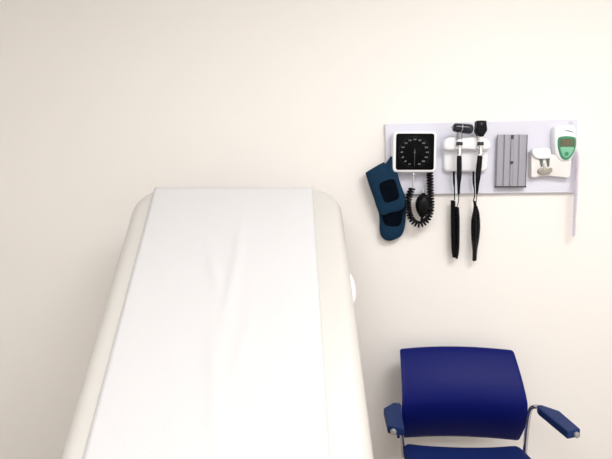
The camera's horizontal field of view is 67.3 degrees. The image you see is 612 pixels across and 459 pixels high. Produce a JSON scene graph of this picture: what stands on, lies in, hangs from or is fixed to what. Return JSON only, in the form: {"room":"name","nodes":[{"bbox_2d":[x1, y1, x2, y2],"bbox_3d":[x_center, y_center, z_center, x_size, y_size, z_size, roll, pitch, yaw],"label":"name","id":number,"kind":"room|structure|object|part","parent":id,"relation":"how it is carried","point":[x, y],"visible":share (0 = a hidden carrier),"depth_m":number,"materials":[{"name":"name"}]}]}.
{"room":"examination room","nodes":[
{"label":"examination room","id":0,"kind":"room"},
{"bbox_2d":[0,0,611,458],"bbox_3d":[-0.050,-0.079,1.849,4.300,2.600,0.100,0,4,0],"label":"wall","id":1,"kind":"structure","parent":0,"point":[104,104],"depth_m":1.78,"materials":[{"name":"paint"}]},
{"bbox_2d":[385,120,576,194],"bbox_3d":[0.674,-0.278,1.776,0.743,0.287,0.017,0,4,0],"label":"board","id":2,"kind":"object","parent":1,"relation":"attached to","point":[538,132],"visible":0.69,"depth_m":1.77,"materials":[{"name":"plastic"}]},
{"bbox_2d":[391,131,436,227],"bbox_3d":[0.407,-0.187,1.749,0.164,0.362,0.052,0,4,0],"label":"sphygmomanometer","id":3,"kind":"object","parent":2,"relation":"attached to","point":[413,152],"visible":0.99,"depth_m":1.72,"materials":[{"name":"white plastic"}]},
{"bbox_2d":[366,156,405,240],"bbox_3d":[0.308,-0.117,1.765,0.157,0.324,0.064,0,4,0],"label":"blood pressure cuff","id":4,"kind":"object","parent":3,"relation":"hanging from","point":[388,194],"visible":0.96,"depth_m":1.74,"materials":[{"name":"blue fabric"}]},
{"bbox_2d":[415,186,429,220],"bbox_3d":[0.444,-0.096,1.752,0.055,0.136,0.055,0,4,0],"label":"bulb","id":5,"kind":"object","parent":3,"relation":"hanging from","point":[422,204],"visible":1,"depth_m":1.73,"materials":[{"name":"black rubber"}]},
{"bbox_2d":[440,137,489,171],"bbox_3d":[0.604,-0.284,1.736,0.179,0.130,0.065,0,4,0],"label":"cradle","id":6,"kind":"object","parent":2,"relation":"attached to","point":[448,146],"visible":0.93,"depth_m":1.75,"materials":[{"name":"white plastic"}]},
{"bbox_2d":[450,123,473,258],"bbox_3d":[0.573,-0.140,1.736,0.088,0.510,0.080,0,4,0],"label":"otoscope","id":7,"kind":"object","parent":6,"relation":"in","point":[459,128],"visible":1,"depth_m":1.75,"materials":[{"name":"plastic"}]},
{"bbox_3d":[0.573,-0.154,1.748,0.025,0.138,0.037,0,4,0],"label":"cord","id":8,"kind":"part","parent":7,"relation":"part of","materials":[{"name":"black rubber"}]},
{"bbox_3d":[0.571,-0.203,1.720,0.018,0.142,0.026,0,4,0],"label":"handle","id":9,"kind":"part","parent":7,"relation":"part of","materials":[{"name":"black plastic"}]},
{"bbox_2d":[471,120,486,260],"bbox_3d":[0.648,-0.139,1.738,0.043,0.528,0.072,0,4,5],"label":"ophthalmoscope","id":10,"kind":"object","parent":6,"relation":"in","point":[480,128],"visible":1,"depth_m":1.73,"materials":[{"name":"black plastic"}]},
{"bbox_3d":[0.645,-0.156,1.748,0.020,0.134,0.036,0,4,0],"label":"cord","id":11,"kind":"part","parent":10,"relation":"part of","materials":[{"name":"black rubber"}]},
{"bbox_3d":[0.644,-0.203,1.717,0.022,0.142,0.024,-3,5,-41],"label":"handle","id":12,"kind":"part","parent":10,"relation":"part of","materials":[{"name":"black plastic"}]},
{"bbox_2d":[495,135,527,187],"bbox_3d":[0.784,-0.261,1.757,0.116,0.199,0.026,0,4,0],"label":"dispenser","id":13,"kind":"object","parent":2,"relation":"attached to","point":[511,155],"visible":1,"depth_m":1.75,"materials":[{"name":"metal"}]},
{"bbox_2d":[495,186,525,187],"bbox_3d":[0.784,-0.164,1.765,0.112,0.005,0.023,0,4,0],"label":"tray","id":14,"kind":"object","parent":13,"relation":"on","point":[495,186],"depth_m":1.76,"materials":[{"name":"grey metal"}]},
{"bbox_3d":[0.784,-0.255,1.754,0.010,0.178,0.005,0,4,0],"label":"rail","id":15,"kind":"part","parent":13,"relation":"part of","materials":[{"name":"metal"}]},
{"bbox_3d":[0.788,-0.263,1.762,0.109,0.195,0.016,0,4,0],"label":"plate","id":16,"kind":"part","parent":13,"relation":"part of","materials":[{"name":"grey metal"}]},
{"bbox_2d":[528,148,571,177],"bbox_3d":[0.930,-0.253,1.753,0.156,0.113,0.036,0,4,0],"label":"dock","id":17,"kind":"object","parent":2,"relation":"attached to","point":[541,162],"visible":0.98,"depth_m":1.75,"materials":[{"name":"white plastic"}]},
{"bbox_2d":[550,125,579,235],"bbox_3d":[0.987,-0.184,1.755,0.102,0.423,0.037,0,4,0],"label":"thermometer","id":18,"kind":"object","parent":17,"relation":"in","point":[563,137],"visible":0.99,"depth_m":1.73,"materials":[{"name":"white plastic"}]},
{"bbox_3d":[1.025,-0.138,1.753,0.026,0.331,0.020,0,4,0],"label":"coiled cord","id":19,"kind":"part","parent":18,"relation":"part of","materials":[{"name":"white plastic"}]},
{"bbox_3d":[-0.050,1.411,-0.102,4.300,0.100,4.200,0,4,0],"label":"floor","id":20,"kind":"structure","parent":0,"visible":0},
{"bbox_2d":[61,189,373,458],"bbox_3d":[-0.169,0.609,0.775,0.706,1.378,1.798,0,4,-3],"label":"exam table","id":21,"kind":"object","parent":20,"relation":"on","point":[347,413],"visible":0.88,"depth_m":1.19,"materials":[{"name":"white leather"}]},
{"bbox_2d":[82,187,329,458],"bbox_3d":[-0.200,0.253,0.775,0.537,0.683,1.861,0,4,-3],"label":"paper","id":22,"kind":"object","parent":21,"relation":"on","point":[217,349],"visible":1,"depth_m":1.18,"materials":[{"name":"white paper"}]},
{"bbox_2d":[384,346,579,458],"bbox_3d":[0.560,0.857,1.520,0.598,0.778,0.559,0,4,2],"label":"armchair","id":23,"kind":"object","parent":20,"relation":"on","point":[447,390],"visible":1,"depth_m":1.67,"materials":[{"name":"blue fabric"}]},
{"bbox_3d":[0.290,0.628,1.531,0.059,0.026,0.182,1,4,7],"label":"armrest","id":24,"kind":"part","parent":23,"relation":"part of","materials":[{"name":"blue plastic"}]},
{"bbox_3d":[0.304,0.719,1.557,0.038,0.209,0.223,2,4,21],"label":"arm frame","id":25,"kind":"part","parent":23,"relation":"part of","materials":[{"name":"silver metal"}]},
{"bbox_3d":[0.567,0.623,1.710,0.453,0.336,0.147,0,4,2],"label":"backrest","id":26,"kind":"part","parent":23,"relation":"part of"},
{"bbox_3d":[0.558,0.812,1.460,0.454,0.040,0.440,0,4,2],"label":"seat","id":27,"kind":"part","parent":23,"relation":"part of","materials":[{"name":"blue fabric"}]},
{"bbox_3d":[0.818,0.721,1.539,0.038,0.209,0.223,-1,4,-17],"label":"arm frame","id":28,"kind":"part","parent":23,"relation":"part of","materials":[{"name":"silver metal"}]},
{"bbox_3d":[0.831,0.629,1.513,0.059,0.026,0.182,0,4,-3],"label":"armrest","id":29,"kind":"part","parent":23,"relation":"part of","materials":[{"name":"blue plastic"}]}
]}

